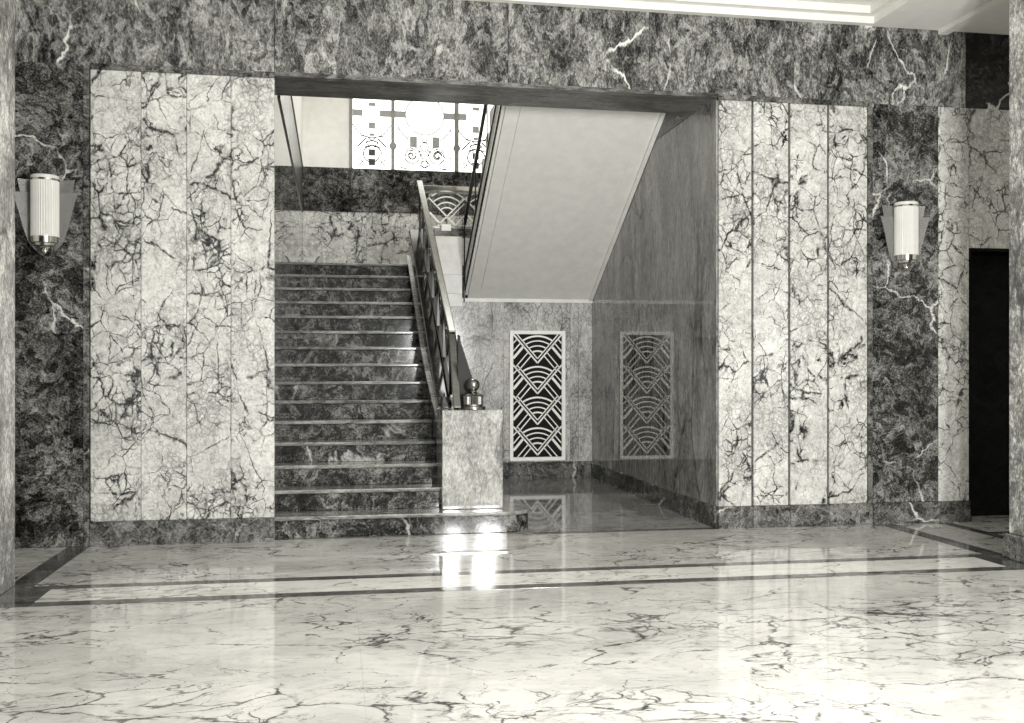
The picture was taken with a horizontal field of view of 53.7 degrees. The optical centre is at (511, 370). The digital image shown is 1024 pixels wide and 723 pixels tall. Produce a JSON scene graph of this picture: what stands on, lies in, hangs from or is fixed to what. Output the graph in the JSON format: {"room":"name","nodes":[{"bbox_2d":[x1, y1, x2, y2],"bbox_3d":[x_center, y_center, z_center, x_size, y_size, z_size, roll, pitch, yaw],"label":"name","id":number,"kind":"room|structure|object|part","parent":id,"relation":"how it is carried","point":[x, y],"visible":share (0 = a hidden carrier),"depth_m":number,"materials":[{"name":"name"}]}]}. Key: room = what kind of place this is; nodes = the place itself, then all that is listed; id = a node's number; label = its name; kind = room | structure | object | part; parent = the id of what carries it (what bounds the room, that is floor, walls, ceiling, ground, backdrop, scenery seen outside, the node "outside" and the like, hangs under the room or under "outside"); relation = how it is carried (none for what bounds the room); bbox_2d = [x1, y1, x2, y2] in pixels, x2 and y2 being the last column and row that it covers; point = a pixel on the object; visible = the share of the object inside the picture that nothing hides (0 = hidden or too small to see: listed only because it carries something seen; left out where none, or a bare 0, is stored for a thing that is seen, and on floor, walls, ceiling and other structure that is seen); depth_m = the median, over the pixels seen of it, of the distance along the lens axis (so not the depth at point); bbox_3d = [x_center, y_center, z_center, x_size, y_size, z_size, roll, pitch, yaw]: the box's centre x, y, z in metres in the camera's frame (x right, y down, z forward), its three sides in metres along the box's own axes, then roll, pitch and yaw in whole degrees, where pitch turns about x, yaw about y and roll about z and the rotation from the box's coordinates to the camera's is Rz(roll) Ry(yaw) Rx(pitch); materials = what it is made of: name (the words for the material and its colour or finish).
{"room":"building lobby","nodes":[
{"label":"building lobby","id":0,"kind":"room"},
{"bbox_2d":[274,79,302,540],"bbox_3d":[-2.318,-2.250,10.579,0.072,7.000,6.360,0,0,-10],"label":"wall","id":1,"kind":"structure","parent":0,"point":[288,163],"depth_m":8.88,"materials":[{"name":"grey stone"}]},
{"bbox_3d":[-2.342,-2.467,10.859,0.022,0.625,5.800,0,0,-10],"label":"moulding","id":2,"kind":"part","parent":1,"relation":"part of","materials":[{"name":"paint"}]},
{"bbox_2d":[302,96,481,297],"bbox_3d":[-1.061,-2.250,14.173,3.785,7.000,0.312,0,0,-10],"label":"wall","id":3,"kind":"structure","parent":0,"point":[350,215],"depth_m":13.82,"materials":[{"name":"stone"}]},
{"bbox_3d":[-2.423,-1.698,13.819,0.856,0.945,0.060,0,0,-10],"label":"marble panel","id":4,"kind":"part","parent":3,"relation":"part of","materials":[{"name":"white stone"}]},
{"bbox_3d":[-1.566,-1.698,13.969,0.876,0.945,0.060,0,0,-10],"label":"marble panel","id":5,"kind":"part","parent":3,"relation":"part of","materials":[{"name":"white stone"}]},
{"bbox_2d":[349,99,492,172],"bbox_3d":[-1.181,-3.985,14.001,2.110,2.430,0.070,0,0,-10],"label":"window","id":6,"kind":"structure","parent":3,"relation":"in","point":[383,134],"depth_m":13.97,"materials":[{"name":"glass"}]},
{"bbox_3d":[-2.109,-3.535,13.842,0.133,0.090,0.012,0,0,-10],"label":"tinted glass","id":7,"kind":"part","parent":6,"relation":"part of","materials":[{"name":"grey glass"}]},
{"bbox_3d":[-1.920,-2.865,13.874,0.090,0.090,0.012,0,0,-10],"label":"tinted glass","id":8,"kind":"part","parent":6,"relation":"part of","materials":[{"name":"grey glass"}]},
{"bbox_3d":[-1.920,-2.995,13.874,0.090,0.090,0.012,0,0,-10],"label":"tinted glass","id":9,"kind":"part","parent":6,"relation":"part of","materials":[{"name":"grey glass"}]},
{"bbox_3d":[-1.920,-3.365,13.874,0.090,0.090,0.012,0,0,-10],"label":"tinted glass","id":10,"kind":"part","parent":6,"relation":"part of","materials":[{"name":"grey glass"}]},
{"bbox_3d":[-1.921,-3.960,13.881,0.520,2.380,0.010,0,0,-10],"label":"pane","id":11,"kind":"part","parent":6,"relation":"part of","materials":[{"name":"white glass"}]},
{"bbox_3d":[-1.740,-3.535,13.906,0.155,0.090,0.012,0,0,-10],"label":"tinted glass","id":12,"kind":"part","parent":6,"relation":"part of","materials":[{"name":"grey glass"}]},
{"bbox_3d":[-1.538,-3.535,13.941,0.155,0.090,0.012,0,0,-10],"label":"tinted glass","id":13,"kind":"part","parent":6,"relation":"part of","materials":[{"name":"grey glass"}]},
{"bbox_3d":[-1.361,-3.165,13.972,0.100,0.150,0.012,0,0,-10],"label":"tinted glass","id":14,"kind":"part","parent":6,"relation":"part of","materials":[{"name":"grey glass"}]},
{"bbox_3d":[-1.210,-3.960,14.006,0.825,2.380,0.010,0,0,-10],"label":"pane","id":15,"kind":"part","parent":6,"relation":"part of","materials":[{"name":"white glass"}]},
{"bbox_3d":[-1.056,-3.165,14.025,0.100,0.150,0.012,0,0,-10],"label":"tinted glass","id":16,"kind":"part","parent":6,"relation":"part of","materials":[{"name":"grey glass"}]},
{"bbox_3d":[-0.878,-3.535,14.056,0.155,0.090,0.012,0,0,-10],"label":"tinted glass","id":17,"kind":"part","parent":6,"relation":"part of","materials":[{"name":"grey glass"}]},
{"bbox_3d":[-0.689,-3.535,14.089,0.110,0.090,0.012,0,0,-10],"label":"tinted glass","id":18,"kind":"part","parent":6,"relation":"part of","materials":[{"name":"grey glass"}]},
{"bbox_3d":[-0.506,-3.365,14.121,0.090,0.090,0.012,0,0,-10],"label":"tinted glass","id":19,"kind":"part","parent":6,"relation":"part of","materials":[{"name":"grey glass"}]},
{"bbox_3d":[-0.493,-3.960,14.131,0.510,2.380,0.010,0,0,-10],"label":"pane","id":20,"kind":"part","parent":6,"relation":"part of","materials":[{"name":"white glass"}]},
{"bbox_3d":[-0.689,-1.698,14.122,0.896,0.945,0.060,0,0,-10],"label":"marble panel","id":21,"kind":"part","parent":3,"relation":"part of","materials":[{"name":"white stone"}]},
{"bbox_2d":[15,0,1008,548],"bbox_3d":[0.118,-2.250,8.044,15.000,7.000,0.592,0,0,-10],"label":"wall","id":22,"kind":"structure","parent":0,"point":[144,345],"depth_m":7.67,"materials":[{"name":"grey stone"}]},
{"bbox_2d":[15,173,77,256],"bbox_3d":[-3.244,-1.081,7.053,0.386,0.551,0.232,0,0,17],"label":"wall sconce","id":23,"kind":"object","parent":22,"relation":"attached to","point":[45,203],"visible":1,"depth_m":7.00,"materials":[{"name":"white glass"}]},
{"bbox_3d":[-3.611,-0.465,7.118,1.133,3.430,0.034,0,0,-10],"label":"marble panel","id":24,"kind":"part","parent":22,"relation":"part of","materials":[{"name":"black stone"}]},
{"bbox_3d":[-2.837,-0.537,7.253,0.343,3.225,0.034,0,0,-10],"label":"marble panel","id":25,"kind":"part","parent":22,"relation":"part of","materials":[{"name":"white stone"}]},
{"bbox_3d":[-2.512,-0.537,7.310,0.313,3.225,0.034,0,0,-10],"label":"marble panel","id":26,"kind":"part","parent":22,"relation":"part of","materials":[{"name":"white stone"}]},
{"bbox_2d":[90,517,273,546],"bbox_3d":[-2.375,1.163,7.325,1.278,0.175,0.052,0,0,-10],"label":"baseboard","id":27,"kind":"structure","parent":22,"relation":"attached to","point":[231,530],"depth_m":7.30,"materials":[{"name":"stone"}]},
{"bbox_3d":[-2.375,-2.171,7.325,1.280,0.042,0.032,0,0,-10],"label":"moulding","id":28,"kind":"part","parent":22,"relation":"part of","materials":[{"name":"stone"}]},
{"bbox_3d":[-2.204,-0.537,7.364,0.308,3.225,0.034,0,0,-10],"label":"marble panel","id":29,"kind":"part","parent":22,"relation":"part of","materials":[{"name":"white stone"}]},
{"bbox_3d":[-1.899,-0.537,7.417,0.308,3.225,0.034,0,0,-10],"label":"marble panel","id":30,"kind":"part","parent":22,"relation":"part of","materials":[{"name":"white stone"}]},
{"bbox_3d":[1.772,-0.537,8.058,0.274,3.225,0.034,0,0,-10],"label":"marble panel","id":31,"kind":"part","parent":22,"relation":"part of","materials":[{"name":"white stone"}]},
{"bbox_3d":[2.070,-0.537,8.110,0.295,3.225,0.034,0,0,-10],"label":"marble panel","id":32,"kind":"part","parent":22,"relation":"part of","materials":[{"name":"white stone"}]},
{"bbox_2d":[716,503,868,528],"bbox_3d":[2.265,1.163,8.135,1.288,0.175,0.052,0,0,-10],"label":"baseboard","id":33,"kind":"structure","parent":22,"relation":"attached to","point":[808,515],"depth_m":8.11,"materials":[{"name":"stone"}]},
{"bbox_3d":[2.267,-2.171,8.135,1.295,0.042,0.032,0,0,-10],"label":"moulding","id":34,"kind":"part","parent":22,"relation":"part of","materials":[{"name":"stone"}]},
{"bbox_3d":[2.389,-0.537,8.165,0.317,3.225,0.034,0,0,-10],"label":"marble panel","id":35,"kind":"part","parent":22,"relation":"part of","materials":[{"name":"white stone"}]},
{"bbox_3d":[2.726,-0.537,8.224,0.332,3.225,0.034,0,0,-10],"label":"marble panel","id":36,"kind":"part","parent":22,"relation":"part of","materials":[{"name":"white stone"}]},
{"bbox_2d":[881,201,929,271],"bbox_3d":[3.177,-1.081,8.174,0.386,0.551,0.232,0,0,17],"label":"wall sconce","id":37,"kind":"object","parent":22,"relation":"attached to","point":[904,223],"visible":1,"depth_m":8.11,"materials":[{"name":"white glass"}]},
{"bbox_3d":[3.221,-0.552,8.311,0.593,3.255,0.034,0,0,-10],"label":"marble panel","id":38,"kind":"part","parent":22,"relation":"part of","materials":[{"name":"black stone"}]},
{"bbox_2d":[873,500,970,524],"bbox_3d":[3.363,1.163,8.326,0.868,0.175,0.052,0,0,-10],"label":"baseboard","id":39,"kind":"structure","parent":22,"relation":"attached to","point":[932,511],"depth_m":8.30,"materials":[{"name":"stone"}]},
{"bbox_3d":[3.652,-0.552,8.386,0.276,3.255,0.034,0,0,-10],"label":"marble panel","id":40,"kind":"part","parent":22,"relation":"part of","materials":[{"name":"white stone"}]},
{"bbox_2d":[938,0,1008,34],"bbox_3d":[4.727,-2.797,1.648,0.080,0.045,13.620,0,0,-10],"label":"trim","id":41,"kind":"structure","parent":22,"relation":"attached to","point":[991,5],"depth_m":7.94,"materials":[{"name":"paint"}]},
{"bbox_2d":[969,248,1008,521],"bbox_3d":[4.340,0.115,8.663,1.170,2.270,0.345,0,0,-10],"label":"door","id":42,"kind":"structure","parent":22,"relation":"in","point":[988,267],"depth_m":8.74,"materials":[{"name":"black"}]},
{"bbox_3d":[4.489,-1.600,8.532,1.416,1.160,0.034,0,0,-10],"label":"marble panel","id":43,"kind":"part","parent":22,"relation":"part of","materials":[{"name":"white stone"}]},
{"bbox_2d":[0,477,1023,722],"bbox_3d":[1.056,1.310,2.671,15.000,0.120,18.900,0,0,-10],"label":"floor","id":44,"kind":"structure","parent":0,"point":[948,647],"depth_m":4.78,"materials":[{"name":"stone"}]},
{"bbox_2d":[0,0,14,594],"bbox_3d":[-3.252,-0.780,5.295,0.915,4.060,1.050,0,0,-10],"label":"square pillar","id":45,"kind":"structure","parent":44,"relation":"on","point":[7,7],"depth_m":5.73,"materials":[{"name":"stone"}]},
{"bbox_2d":[0,546,89,607],"bbox_3d":[-2.871,1.254,6.270,0.300,0.012,1.900,0,0,-10],"label":"inlay","id":46,"kind":"object","parent":44,"relation":"on","point":[20,594],"visible":0.91,"depth_m":6.00,"materials":[{"name":"stone"}]},
{"bbox_2d":[275,230,530,538],"bbox_3d":[-0.623,-0.185,10.905,3.445,2.870,6.300,0,0,-10],"label":"staircase","id":47,"kind":"structure","parent":44,"relation":"on","point":[366,385],"depth_m":8.96,"materials":[{"name":"stone"}]},
{"bbox_3d":[-0.907,-0.470,10.016,0.032,1.730,3.395,0,0,-10],"label":"string moulding","id":48,"kind":"part","parent":47,"relation":"part of","materials":[{"name":"stone"}]},
{"bbox_2d":[417,180,471,409],"bbox_3d":[-0.696,-0.944,9.869,0.171,2.506,3.712,0,0,-10],"label":"balustrade","id":49,"kind":"object","parent":47,"relation":"on","point":[459,373],"visible":1,"depth_m":9.06,"materials":[{"name":"metal"}]},
{"bbox_3d":[-1.011,-1.827,11.357,0.014,0.458,0.532,0,0,-10],"label":"fan panel","id":50,"kind":"part","parent":49,"relation":"part of","materials":[{"name":"silver metal"}]},
{"bbox_3d":[-0.922,-1.534,10.845,0.014,0.458,0.532,0,0,-10],"label":"fan panel","id":51,"kind":"part","parent":49,"relation":"part of","materials":[{"name":"silver metal"}]},
{"bbox_3d":[-0.833,-1.242,10.332,0.014,0.458,0.532,0,0,-10],"label":"fan panel","id":52,"kind":"part","parent":49,"relation":"part of","materials":[{"name":"silver metal"}]},
{"bbox_3d":[-0.743,-0.949,9.820,0.014,0.458,0.532,0,0,-10],"label":"fan panel","id":53,"kind":"part","parent":49,"relation":"part of","materials":[{"name":"silver metal"}]},
{"bbox_3d":[-0.784,-0.948,10.057,0.030,2.303,3.251,0,0,-10],"label":"rail","id":54,"kind":"part","parent":49,"relation":"part of","materials":[{"name":"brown metal"}]},
{"bbox_3d":[-0.782,-1.247,10.045,0.062,1.900,3.336,0,0,-10],"label":"handrail","id":55,"kind":"part","parent":49,"relation":"part of","materials":[{"name":"metal"}]},
{"bbox_3d":[-0.654,-0.657,9.308,0.014,0.458,0.532,0,0,-10],"label":"fan panel","id":56,"kind":"part","parent":49,"relation":"part of","materials":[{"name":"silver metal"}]},
{"bbox_3d":[-0.564,-0.364,8.796,0.014,0.458,0.532,0,0,-10],"label":"fan panel","id":57,"kind":"part","parent":49,"relation":"part of","materials":[{"name":"silver metal"}]},
{"bbox_3d":[-0.399,0.000,8.315,0.120,0.600,0.360,0,0,-10],"label":"plate","id":58,"kind":"part","parent":49,"relation":"part of","materials":[{"name":"metal"}]},
{"bbox_2d":[423,185,477,237],"bbox_3d":[-0.580,-1.843,11.723,0.910,0.585,0.145,0,0,-10],"label":"balustrade","id":59,"kind":"object","parent":47,"relation":"on","point":[443,229],"visible":0.54,"depth_m":11.68,"materials":[{"name":"silver metal"}]},
{"bbox_3d":[-0.754,-1.877,11.705,0.421,0.415,0.015,0,0,-10],"label":"fan panel","id":60,"kind":"part","parent":59,"relation":"part of","materials":[{"name":"white metal"}]},
{"bbox_3d":[-0.582,-2.110,11.735,0.910,0.050,0.060,0,0,-10],"label":"handrail","id":61,"kind":"part","parent":59,"relation":"part of","materials":[{"name":"silver metal"}]},
{"bbox_3d":[-0.577,-1.663,11.736,0.900,0.025,0.030,0,0,-10],"label":"rail","id":62,"kind":"part","parent":59,"relation":"part of","materials":[{"name":"silver metal"}]},
{"bbox_3d":[-0.341,-1.877,11.777,0.421,0.415,0.015,0,0,-10],"label":"fan panel","id":63,"kind":"part","parent":59,"relation":"part of","materials":[{"name":"white metal"}]},
{"bbox_2d":[437,408,502,509],"bbox_3d":[-0.345,0.696,8.165,0.482,0.778,0.435,0,0,-10],"label":"pedestal","id":64,"kind":"object","parent":47,"relation":"on","point":[469,442],"visible":0.86,"depth_m":7.95,"materials":[{"name":"grey stone"}]},
{"bbox_2d":[461,378,485,409],"bbox_3d":[-0.311,0.183,8.087,0.200,0.248,0.200,0,0,-10],"label":"finial","id":65,"kind":"object","parent":64,"relation":"on","point":[472,400],"visible":1,"depth_m":8.03,"materials":[{"name":"silver metal"}]},
{"bbox_2d":[463,105,665,301],"bbox_3d":[0.477,-2.239,10.164,1.526,2.897,3.440,0,0,-10],"label":"staircase","id":66,"kind":"structure","parent":47,"relation":"on","point":[557,187],"depth_m":10.24,"materials":[{"name":"white paint"}]},
{"bbox_3d":[-0.547,-1.280,11.637,0.015,0.980,0.015,0,0,-10],"label":"newel post","id":67,"kind":"part","parent":66,"relation":"part of","materials":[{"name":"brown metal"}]},
{"bbox_3d":[-0.253,-2.689,10.036,0.035,1.996,3.440,0,0,-10],"label":"handrail","id":68,"kind":"part","parent":66,"relation":"part of","materials":[{"name":"brown metal"}]},
{"bbox_3d":[1.214,-1.807,10.257,0.041,1.971,3.370,0,0,-10],"label":"soffit moulding","id":69,"kind":"part","parent":66,"relation":"part of","materials":[{"name":"white paint"}]},
{"bbox_2d":[30,554,991,589],"bbox_3d":[0.232,1.254,6.334,6.075,0.012,0.100,0,0,-10],"label":"inlay","id":70,"kind":"object","parent":44,"relation":"on","point":[965,555],"visible":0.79,"depth_m":6.27,"materials":[{"name":"stone"}]},
{"bbox_2d":[35,557,1005,601],"bbox_3d":[0.261,1.254,6.121,5.820,0.012,0.330,0,0,-10],"label":"inlay","id":71,"kind":"object","parent":44,"relation":"on","point":[136,592],"visible":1,"depth_m":6.06,"materials":[{"name":"stone"}]},
{"bbox_2d":[29,567,1016,606],"bbox_3d":[0.298,1.254,5.909,5.820,0.012,0.100,0,0,-10],"label":"inlay","id":72,"kind":"object","parent":44,"relation":"on","point":[520,586],"visible":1,"depth_m":5.83,"materials":[{"name":"stone"}]},
{"bbox_2d":[532,527,717,533],"bbox_3d":[0.895,1.254,7.912,1.485,0.012,0.080,0,0,-10],"label":"inlay","id":73,"kind":"object","parent":44,"relation":"on","point":[709,527],"visible":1,"depth_m":7.92,"materials":[{"name":"stone"}]},
{"bbox_2d":[879,524,1023,569],"bbox_3d":[3.158,1.254,7.322,0.300,0.012,1.900,0,0,-10],"label":"inlay","id":74,"kind":"object","parent":44,"relation":"on","point":[997,558],"visible":0.83,"depth_m":7.12,"materials":[{"name":"stone"}]},
{"bbox_2d":[941,522,1008,538],"bbox_3d":[4.557,1.254,7.303,1.710,0.012,2.420,0,0,-10],"label":"inlay","id":75,"kind":"object","parent":44,"relation":"on","point":[994,534],"visible":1,"depth_m":7.87,"materials":[{"name":"stone"}]},
{"bbox_2d":[1003,0,1023,562],"bbox_3d":[3.857,-0.780,6.323,0.985,4.060,1.090,0,0,-10],"label":"square pillar","id":76,"kind":"structure","parent":44,"relation":"on","point":[1013,540],"depth_m":6.66,"materials":[{"name":"stone"}]},
{"bbox_2d":[435,236,591,461],"bbox_3d":[-0.042,-0.149,11.822,1.985,2.798,0.134,0,0,-10],"label":"wall","id":77,"kind":"structure","parent":0,"point":[483,325],"depth_m":11.77,"materials":[{"name":"grey stone"}]},
{"bbox_3d":[-0.346,0.205,11.776,0.487,2.090,0.120,0,0,-10],"label":"marble panel","id":78,"kind":"part","parent":77,"relation":"part of","materials":[{"name":"grey stone"}]},
{"bbox_3d":[0.184,-0.820,11.811,1.545,0.040,0.034,0,0,-10],"label":"moulding","id":79,"kind":"part","parent":77,"relation":"part of","materials":[{"name":"stone"}]},
{"bbox_3d":[0.285,0.205,11.886,0.787,2.090,0.120,0,0,-10],"label":"marble panel","id":80,"kind":"part","parent":77,"relation":"part of","materials":[{"name":"grey stone"}]},
{"bbox_2d":[509,330,565,460],"bbox_3d":[0.298,0.287,11.809,0.660,1.515,0.036,0,0,-10],"label":"air vent","id":81,"kind":"object","parent":77,"relation":"in","point":[537,414],"visible":1,"depth_m":11.82,"materials":[{"name":"white metal"}]},
{"bbox_2d":[503,461,591,478],"bbox_3d":[0.066,1.155,11.790,1.785,0.190,0.035,0,0,-10],"label":"baseboard","id":82,"kind":"structure","parent":77,"relation":"attached to","point":[552,469],"depth_m":11.83,"materials":[{"name":"stone"}]},
{"bbox_3d":[0.723,0.205,11.963,0.097,2.090,0.120,0,0,-10],"label":"marble panel","id":83,"kind":"part","parent":77,"relation":"part of","materials":[{"name":"grey stone"}]},
{"bbox_3d":[0.854,0.205,11.986,0.162,2.090,0.120,0,0,-10],"label":"marble panel","id":84,"kind":"part","parent":77,"relation":"part of","materials":[{"name":"grey stone"}]},
{"bbox_2d":[592,98,717,505],"bbox_3d":[1.224,-2.250,11.203,0.304,7.000,6.350,0,0,-10],"label":"wall","id":85,"kind":"structure","parent":0,"point":[655,301],"depth_m":9.30,"materials":[{"name":"grey stone"}]},
{"bbox_2d":[591,462,715,527],"bbox_3d":[1.280,1.163,9.994,0.030,0.175,3.950,0,0,-10],"label":"baseboard","id":86,"kind":"structure","parent":85,"relation":"attached to","point":[695,509],"depth_m":9.39,"materials":[{"name":"grey stone"}]},
{"bbox_2d":[467,0,1008,34],"bbox_3d":[1.421,-2.960,0.583,15.000,0.300,14.660,0,0,-10],"label":"ceiling","id":87,"kind":"structure","parent":0,"point":[910,14],"depth_m":7.98,"materials":[{"name":"paint"}]}
]}

